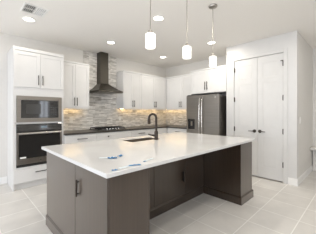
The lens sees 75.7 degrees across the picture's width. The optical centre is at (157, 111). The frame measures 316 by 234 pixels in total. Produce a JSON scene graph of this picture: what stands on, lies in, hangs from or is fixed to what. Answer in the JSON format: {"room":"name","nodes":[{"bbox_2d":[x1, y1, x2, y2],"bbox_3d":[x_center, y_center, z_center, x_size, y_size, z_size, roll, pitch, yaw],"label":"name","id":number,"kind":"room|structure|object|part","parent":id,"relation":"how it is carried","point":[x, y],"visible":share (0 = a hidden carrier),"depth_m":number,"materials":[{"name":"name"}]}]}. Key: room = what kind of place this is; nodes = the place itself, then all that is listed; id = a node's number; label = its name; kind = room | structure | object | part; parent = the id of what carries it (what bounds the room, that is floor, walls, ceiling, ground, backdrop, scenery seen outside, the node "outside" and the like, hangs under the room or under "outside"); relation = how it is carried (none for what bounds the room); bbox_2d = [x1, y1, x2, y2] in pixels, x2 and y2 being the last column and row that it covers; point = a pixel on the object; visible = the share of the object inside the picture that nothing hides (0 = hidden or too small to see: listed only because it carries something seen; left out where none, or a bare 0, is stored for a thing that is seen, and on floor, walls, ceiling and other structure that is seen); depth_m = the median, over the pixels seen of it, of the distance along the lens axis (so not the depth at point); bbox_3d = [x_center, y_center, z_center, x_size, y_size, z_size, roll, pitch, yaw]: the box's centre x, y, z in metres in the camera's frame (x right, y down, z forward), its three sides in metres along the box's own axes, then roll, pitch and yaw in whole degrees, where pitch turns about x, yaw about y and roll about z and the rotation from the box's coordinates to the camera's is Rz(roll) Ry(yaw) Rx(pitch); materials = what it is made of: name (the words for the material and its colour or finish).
{"room":"kitchen","nodes":[
{"label":"kitchen","id":0,"kind":"room"},
{"bbox_2d":[0,32,165,176],"bbox_3d":[-2.564,-0.070,4.398,8.060,2.900,0.120,0,0,-44],"label":"wall","id":1,"kind":"structure","parent":0,"point":[7,41],"depth_m":4.12,"materials":[{"name":"paint"}]},
{"bbox_2d":[0,176,6,183],"bbox_3d":[-4.167,1.315,2.744,3.455,0.130,0.014,0,0,-44],"label":"baseboard","id":2,"kind":"structure","parent":1,"relation":"attached to","point":[3,180],"depth_m":3.90,"materials":[{"name":"white paint"}]},
{"bbox_2d":[64,60,88,108],"bbox_3d":[-1.951,-0.595,4.637,0.666,1.041,0.382,0,0,-44],"label":"upper cabinet","id":3,"kind":"object","parent":1,"relation":"attached to","point":[76,74],"visible":0.84,"depth_m":4.55,"materials":[{"name":"white paint"}]},
{"bbox_3d":[-1.963,-0.587,4.425,0.326,0.971,0.020,0,0,-44],"label":"door","id":4,"kind":"part","parent":3,"relation":"part of","materials":[{"name":"white paint"}]},
{"bbox_3d":[-1.963,-1.097,4.649,0.666,0.035,0.349,0,0,-44],"label":"crown","id":5,"kind":"part","parent":3,"relation":"part of","materials":[{"name":"white paint"}]},
{"bbox_3d":[-1.729,-0.587,4.653,0.319,0.971,0.020,0,0,-44],"label":"door","id":6,"kind":"part","parent":3,"relation":"part of","materials":[{"name":"white paint"}]},
{"bbox_2d":[89,52,122,93],"bbox_3d":[-1.314,-0.997,5.142,0.680,1.044,0.530,0,0,-44],"label":"range hood","id":7,"kind":"object","parent":1,"relation":"attached to","point":[102,86],"visible":0.96,"depth_m":5.16,"materials":[{"name":"metal"}]},
{"bbox_2d":[64,50,186,130],"bbox_3d":[-0.503,-0.542,5.278,3.638,1.955,1.495,0,0,-44],"label":"tile backsplash","id":8,"kind":"structure","parent":1,"relation":"attached to","point":[102,111],"depth_m":5.49,"materials":[{"name":"stone"}]},
{"bbox_2d":[116,70,141,108],"bbox_3d":[-0.803,-0.595,5.754,0.624,1.041,0.382,0,0,-44],"label":"upper cabinet","id":9,"kind":"object","parent":1,"relation":"attached to","point":[130,83],"visible":1,"depth_m":5.60,"materials":[{"name":"white paint"}]},
{"bbox_3d":[-0.804,-0.587,5.552,0.299,0.971,0.020,0,0,-44],"label":"door","id":10,"kind":"part","parent":9,"relation":"part of","materials":[{"name":"white paint"}]},
{"bbox_3d":[-0.815,-1.097,5.766,0.624,0.035,0.349,0,0,-44],"label":"crown","id":11,"kind":"part","parent":9,"relation":"part of","materials":[{"name":"white paint"}]},
{"bbox_3d":[-0.588,-0.587,5.763,0.297,0.971,0.020,0,0,-44],"label":"door","id":12,"kind":"part","parent":9,"relation":"part of","materials":[{"name":"white paint"}]},
{"bbox_2d":[141,73,166,109],"bbox_3d":[-0.204,-0.595,6.338,1.040,1.041,0.382,0,0,-44],"label":"upper cabinet","id":13,"kind":"object","parent":1,"relation":"attached to","point":[153,87],"visible":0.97,"depth_m":6.20,"materials":[{"name":"white paint"}]},
{"bbox_3d":[-0.286,-0.587,6.057,0.526,0.971,0.020,0,0,-44],"label":"door","id":14,"kind":"part","parent":13,"relation":"part of","materials":[{"name":"white paint"}]},
{"bbox_3d":[-0.216,-1.097,6.349,1.040,0.035,0.349,0,0,-44],"label":"crown","id":15,"kind":"part","parent":13,"relation":"part of","materials":[{"name":"white paint"}]},
{"bbox_3d":[0.078,-0.587,6.411,0.481,0.971,0.020,0,0,-44],"label":"door","id":16,"kind":"part","parent":13,"relation":"part of","materials":[{"name":"white paint"}]},
{"bbox_2d":[0,0,315,67],"bbox_3d":[0.870,-1.570,1.544,9.000,0.100,9.000,0,0,-44],"label":"ceiling","id":17,"kind":"structure","parent":0,"point":[87,25],"depth_m":3.53,"materials":[{"name":"paint"}]},
{"bbox_2d":[22,16,35,21],"bbox_3d":[-2.112,-1.515,3.328,0.200,0.010,0.200,0,0,-44],"label":"recessed light","id":18,"kind":"object","parent":17,"relation":"in","point":[26,18],"visible":1,"depth_m":3.32,"materials":[{"name":"white plastic"}]},
{"bbox_2d":[20,2,49,17],"bbox_3d":[-1.837,-1.514,3.034,0.320,0.012,0.310,0,0,-44],"label":"ceiling vent","id":19,"kind":"object","parent":17,"relation":"in","point":[28,8],"visible":1,"depth_m":3.03,"materials":[{"name":"white plastic"}]},
{"bbox_2d":[145,0,154,48],"bbox_3d":[-0.077,-1.086,2.070,0.124,0.866,0.124,0,0,-44],"label":"pendant light","id":20,"kind":"object","parent":17,"relation":"hanging from","point":[150,36],"visible":1,"depth_m":2.04,"materials":[{"name":"white glass"}]},
{"bbox_3d":[-0.077,-0.722,2.070,0.100,0.137,0.100,0,0,-44],"label":"lamp shade","id":21,"kind":"part","parent":20,"relation":"part of","materials":[{"name":"white glass"}]},
{"bbox_3d":[-0.077,-1.160,2.070,0.008,0.680,0.008,0,0,23],"label":"rod","id":22,"kind":"part","parent":20,"relation":"part of","materials":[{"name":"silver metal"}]},
{"bbox_2d":[152,15,164,20],"bbox_3d":[0.008,-1.515,3.290,0.200,0.010,0.200,0,0,-44],"label":"recessed light","id":23,"kind":"object","parent":17,"relation":"in","point":[156,17],"visible":1,"depth_m":3.29,"materials":[{"name":"white plastic"}]},
{"bbox_2d":[183,43,190,58],"bbox_3d":[0.352,-1.086,2.472,0.124,0.866,0.124,0,0,-44],"label":"pendant light","id":24,"kind":"object","parent":17,"relation":"hanging from","point":[186,49],"visible":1,"depth_m":2.44,"materials":[{"name":"white glass"}]},
{"bbox_2d":[208,4,216,66],"bbox_3d":[0.786,-1.086,2.914,0.124,0.866,0.124,0,0,-44],"label":"pendant light","id":25,"kind":"object","parent":17,"relation":"hanging from","point":[212,59],"visible":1,"depth_m":2.87,"materials":[{"name":"white glass"}]},
{"bbox_3d":[0.786,-0.722,2.914,0.100,0.137,0.100,0,0,-44],"label":"lamp shade","id":26,"kind":"part","parent":25,"relation":"part of","materials":[{"name":"white glass"}]},
{"bbox_2d":[0,171,315,233],"bbox_3d":[0.870,1.430,1.544,9.000,0.100,9.000,0,0,-44],"label":"floor","id":27,"kind":"structure","parent":0,"point":[276,207],"depth_m":2.77,"materials":[{"name":"tile"}]},
{"bbox_2d":[7,46,63,191],"bbox_3d":[-2.400,0.115,4.014,0.846,2.530,0.655,0,0,-44],"label":"tall cabinet","id":28,"kind":"object","parent":27,"relation":"on","point":[30,72],"visible":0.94,"depth_m":3.76,"materials":[{"name":"white paint"}]},
{"bbox_3d":[-2.354,-0.763,3.667,0.411,0.633,0.020,0,0,-44],"label":"door","id":29,"kind":"part","parent":28,"relation":"part of","materials":[{"name":"white paint"}]},
{"bbox_3d":[-2.204,1.139,3.813,0.830,0.238,0.020,0,0,-44],"label":"drawer","id":30,"kind":"part","parent":28,"relation":"part of","materials":[{"name":"white paint"}]},
{"bbox_3d":[-2.414,-1.121,4.028,0.846,0.059,0.616,0,0,-44],"label":"crown","id":31,"kind":"part","parent":28,"relation":"part of","materials":[{"name":"white paint"}]},
{"bbox_2d":[16,123,61,167],"bbox_3d":[-2.360,0.601,3.977,0.753,0.766,0.608,0,0,-44],"label":"wall oven","id":32,"kind":"object","parent":28,"relation":"in","point":[30,138],"visible":0.82,"depth_m":3.74,"materials":[{"name":"black glass"}]},
{"bbox_3d":[-2.203,0.291,3.816,0.753,0.147,0.026,0,0,-44],"label":"control panel","id":33,"kind":"part","parent":32,"relation":"part of","materials":[{"name":"black glass"}]},
{"bbox_3d":[-2.203,0.620,3.816,0.688,0.429,0.024,0,0,-44],"label":"door glass","id":34,"kind":"part","parent":32,"relation":"part of","materials":[{"name":"black glass"}]},
{"bbox_3d":[-2.171,0.382,3.783,0.715,0.027,0.066,0,0,-44],"label":"handle","id":35,"kind":"part","parent":32,"relation":"part of","materials":[{"name":"silver metal"}]},
{"bbox_2d":[16,96,61,121],"bbox_3d":[-2.347,-0.052,3.963,0.753,0.471,0.446,0,0,-44],"label":"microwave oven","id":36,"kind":"object","parent":28,"relation":"in","point":[28,108],"visible":1,"depth_m":3.78,"materials":[{"name":"silver metal"}]},
{"bbox_3d":[-2.260,-0.053,3.749,0.439,0.320,0.013,0,0,-44],"label":"door","id":37,"kind":"part","parent":36,"relation":"part of","materials":[{"name":"black glass"}]},
{"bbox_3d":[-2.037,-0.053,3.966,0.175,0.320,0.013,0,0,-44],"label":"control panel","id":38,"kind":"part","parent":36,"relation":"part of","materials":[{"name":"black glass"}]},
{"bbox_3d":[-2.055,-0.763,3.958,0.415,0.633,0.020,0,0,-44],"label":"door","id":39,"kind":"part","parent":28,"relation":"part of","materials":[{"name":"white paint"}]},
{"bbox_2d":[64,133,96,143],"bbox_3d":[-1.835,0.925,4.537,0.694,0.909,0.677,0,0,-44],"label":"base cabinet","id":40,"kind":"object","parent":27,"relation":"on","point":[78,138],"visible":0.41,"depth_m":4.31,"materials":[{"name":"white paint"}]},
{"bbox_2d":[96,130,130,140],"bbox_3d":[-1.241,0.925,5.116,0.956,0.909,0.677,0,0,-44],"label":"base cabinet","id":41,"kind":"object","parent":27,"relation":"on","point":[118,134],"visible":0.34,"depth_m":4.87,"materials":[{"name":"white paint"}]},
{"bbox_2d":[131,129,149,136],"bbox_3d":[-0.660,0.925,5.681,0.656,0.909,0.677,0,0,-44],"label":"base cabinet","id":42,"kind":"object","parent":27,"relation":"on","point":[143,132],"visible":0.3,"depth_m":5.43,"materials":[{"name":"white paint"}]},
{"bbox_2d":[46,142,253,233],"bbox_3d":[0.081,0.924,2.897,2.686,0.911,1.462,0,0,-44],"label":"kitchen island","id":43,"kind":"object","parent":27,"relation":"on","point":[80,200],"visible":0.65,"depth_m":2.20,"materials":[{"name":"brown wood"}]},
{"bbox_3d":[-1.067,0.863,2.196,0.005,0.774,0.858,0,0,-44],"label":"panel","id":44,"kind":"part","parent":43,"relation":"part of","materials":[{"name":"brown wood"}]},
{"bbox_3d":[-0.725,0.680,1.820,0.029,0.150,0.017,0,0,-44],"label":"handle","id":45,"kind":"part","parent":43,"relation":"part of","materials":[{"name":"brown metal"}]},
{"bbox_3d":[-0.565,0.863,1.680,0.005,0.774,0.572,0,0,-44],"label":"door","id":46,"kind":"part","parent":43,"relation":"part of","materials":[{"name":"brown wood"}]},
{"bbox_3d":[-0.221,0.863,1.602,0.369,0.774,0.004,0,0,-44],"label":"panel","id":47,"kind":"part","parent":43,"relation":"part of","materials":[{"name":"brown wood"}]},
{"bbox_2d":[41,132,254,178],"bbox_3d":[0.057,0.452,2.938,2.710,0.033,1.588,0,0,-44],"label":"island countertop","id":48,"kind":"structure","parent":43,"relation":"on","point":[170,147],"depth_m":2.30,"materials":[{"name":"white stone"}]},
{"bbox_2d":[122,137,158,141],"bbox_3d":[-0.255,0.565,3.230,0.576,0.251,0.271,0,0,-44],"label":"sink","id":49,"kind":"object","parent":48,"relation":"in","point":[148,138],"visible":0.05,"depth_m":3.37,"materials":[{"name":"grey metal"}]},
{"bbox_2d":[148,113,158,139],"bbox_3d":[-0.086,0.224,3.226,0.197,0.420,0.087,0,0,27],"label":"kitchen faucet","id":50,"kind":"object","parent":48,"relation":"on","point":[155,135],"visible":1,"depth_m":3.19,"materials":[{"name":"brown metal"}]},
{"bbox_3d":[-0.085,0.170,3.239,0.171,0.311,0.036,0,0,31],"label":"spout","id":51,"kind":"part","parent":50,"relation":"part of","materials":[{"name":"brown metal"}]},
{"bbox_3d":[-0.286,0.866,2.441,0.642,0.769,0.012,0,0,-44],"label":"recess panel","id":52,"kind":"part","parent":43,"relation":"part of","materials":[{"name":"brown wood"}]},
{"bbox_3d":[0.181,0.866,2.895,0.650,0.769,0.012,0,0,-44],"label":"door","id":53,"kind":"part","parent":43,"relation":"part of","materials":[{"name":"brown wood"}]},
{"bbox_3d":[0.596,0.866,3.299,0.498,0.769,0.012,0,0,-44],"label":"recess panel","id":54,"kind":"part","parent":43,"relation":"part of","materials":[{"name":"brown wood"}]},
{"bbox_2d":[150,128,166,133],"bbox_3d":[-0.180,0.925,6.148,0.676,0.909,0.677,0,0,-44],"label":"base cabinet","id":55,"kind":"object","parent":27,"relation":"on","point":[160,130],"visible":0.19,"depth_m":5.97,"materials":[{"name":"white paint"}]},
{"bbox_2d":[167,128,186,132],"bbox_3d":[0.785,0.925,6.070,0.667,0.909,0.833,0,0,-44],"label":"base cabinet","id":56,"kind":"object","parent":27,"relation":"on","point":[169,130],"visible":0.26,"depth_m":5.93,"materials":[{"name":"white paint"}]},
{"bbox_2d":[64,125,186,134],"bbox_3d":[-0.496,0.452,5.261,3.624,0.034,1.500,0,0,-44],"label":"countertop","id":57,"kind":"structure","parent":56,"relation":"on","point":[87,131],"depth_m":5.15,"materials":[{"name":"grey stone"}]},
{"bbox_2d":[89,126,125,130],"bbox_3d":[-1.250,0.406,5.105,0.790,0.056,0.460,0,0,-44],"label":"gas cooktop","id":58,"kind":"object","parent":57,"relation":"in","point":[106,127],"visible":1,"depth_m":4.98,"materials":[{"name":"black metal"}]},
{"bbox_3d":[-1.250,0.429,5.105,0.790,0.012,0.460,0,0,-44],"label":"plate","id":59,"kind":"part","parent":58,"relation":"part of","materials":[{"name":"black metal"}]},
{"bbox_2d":[187,93,225,135],"bbox_3d":[1.335,0.469,5.303,0.849,1.817,0.938,0,0,-44],"label":"refrigerator","id":60,"kind":"object","parent":27,"relation":"on","point":[206,114],"visible":0.37,"depth_m":4.96,"materials":[{"name":"metal"}]},
{"bbox_3d":[0.944,0.120,5.252,0.070,1.080,0.466,0,0,-44],"label":"door","id":61,"kind":"part","parent":60,"relation":"part of","materials":[{"name":"metal"}]},
{"bbox_3d":[1.034,0.117,5.062,0.081,0.954,0.028,0,0,-44],"label":"handle","id":62,"kind":"part","parent":60,"relation":"part of","materials":[{"name":"silver metal"}]},
{"bbox_3d":[1.085,0.117,5.009,0.081,0.954,0.028,0,0,-44],"label":"handle","id":63,"kind":"part","parent":60,"relation":"part of","materials":[{"name":"silver metal"}]},
{"bbox_3d":[1.274,0.120,4.914,0.070,1.080,0.466,0,0,-44],"label":"door","id":64,"kind":"part","parent":60,"relation":"part of","materials":[{"name":"metal"}]},
{"bbox_2d":[310,146,315,170],"bbox_3d":[4.196,1.091,4.080,0.385,0.573,1.793,0,0,-44],"label":"bench","id":65,"kind":"object","parent":27,"relation":"on","point":[313,148],"visible":1,"depth_m":4.77,"materials":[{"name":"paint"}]},
{"bbox_2d":[166,56,225,95],"bbox_3d":[1.219,-0.070,6.203,0.120,2.900,2.570,0,0,-44],"label":"wall","id":66,"kind":"structure","parent":0,"point":[186,68],"depth_m":6.30,"materials":[{"name":"paint"}]},
{"bbox_2d":[166,73,190,109],"bbox_3d":[0.663,-0.595,6.393,0.382,1.041,1.508,0,0,-44],"label":"upper cabinet","id":67,"kind":"object","parent":66,"relation":"attached to","point":[178,87],"visible":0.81,"depth_m":6.22,"materials":[{"name":"white paint"}]},
{"bbox_3d":[0.487,-0.587,6.367,0.020,0.971,0.581,0,0,-44],"label":"door","id":68,"kind":"part","parent":67,"relation":"part of","materials":[{"name":"white paint"}]},
{"bbox_3d":[0.799,-1.097,6.276,0.349,0.035,1.150,0,0,-44],"label":"crown","id":69,"kind":"part","parent":67,"relation":"part of","materials":[{"name":"white paint"}]},
{"bbox_3d":[0.887,-0.587,5.955,0.020,0.971,0.559,0,0,-44],"label":"door","id":70,"kind":"part","parent":67,"relation":"part of","materials":[{"name":"white paint"}]},
{"bbox_2d":[190,65,225,94],"bbox_3d":[1.460,-0.800,5.380,0.672,0.630,1.049,0,0,-44],"label":"upper cabinet","id":71,"kind":"object","parent":66,"relation":"attached to","point":[207,81],"visible":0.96,"depth_m":5.14,"materials":[{"name":"white paint"}]},
{"bbox_3d":[1.071,-0.781,5.365,0.020,0.581,0.471,0,0,-44],"label":"door","id":72,"kind":"part","parent":71,"relation":"part of","materials":[{"name":"white paint"}]},
{"bbox_3d":[1.472,-1.097,5.392,0.639,0.035,1.049,0,0,-44],"label":"crown","id":73,"kind":"part","parent":71,"relation":"part of","materials":[{"name":"white paint"}]},
{"bbox_3d":[1.426,-0.781,5.001,0.020,0.581,0.538,0,0,-44],"label":"door","id":74,"kind":"part","parent":71,"relation":"part of","materials":[{"name":"white paint"}]},
{"bbox_2d":[226,31,297,178],"bbox_3d":[2.141,-0.070,4.331,0.110,2.900,1.400,0,0,-44],"label":"wall","id":75,"kind":"structure","parent":0,"point":[289,40],"depth_m":3.89,"materials":[{"name":"white paint"}]},
{"bbox_2d":[234,58,256,175],"bbox_3d":[1.903,0.102,4.492,0.096,2.512,0.538,0,0,-44],"label":"door","id":76,"kind":"structure","parent":75,"relation":"in","point":[245,71],"depth_m":4.46,"materials":[{"name":"white paint"}]},
{"bbox_2d":[231,48,287,183],"bbox_3d":[2.086,0.075,4.298,0.016,2.610,1.134,0,0,-44],"label":"door frame","id":77,"kind":"structure","parent":75,"relation":"attached to","point":[285,50],"depth_m":3.92,"materials":[{"name":"white paint"}]},
{"bbox_2d":[257,53,282,181],"bbox_3d":[2.268,0.102,4.117,0.096,2.512,0.498,0,0,-44],"label":"door","id":78,"kind":"structure","parent":75,"relation":"in","point":[270,67],"depth_m":4.12,"materials":[{"name":"white paint"}]},
{"bbox_2d":[288,177,297,185],"bbox_3d":[2.102,1.315,4.282,0.014,0.130,1.414,0,0,-44],"label":"baseboard","id":79,"kind":"structure","parent":75,"relation":"attached to","point":[291,181],"depth_m":3.82,"materials":[{"name":"white paint"}]},
{"bbox_2d":[298,32,312,177],"bbox_3d":[3.146,-0.070,4.409,1.440,2.900,0.110,0,0,-44],"label":"wall","id":80,"kind":"structure","parent":0,"point":[305,51],"depth_m":4.32,"materials":[{"name":"paint"}]},
{"bbox_2d":[298,164,312,185],"bbox_3d":[3.150,1.315,4.326,1.550,0.130,0.014,0,0,-44],"label":"baseboard","id":81,"kind":"structure","parent":80,"relation":"attached to","point":[309,170],"depth_m":4.25,"materials":[{"name":"white paint"}]},
{"bbox_2d":[313,48,315,145],"bbox_3d":[5.428,-0.070,3.204,0.150,2.900,5.020,0,0,-44],"label":"wall","id":82,"kind":"structure","parent":0,"point":[314,49],"depth_m":4.84,"materials":[{"name":"paint"}]}
]}

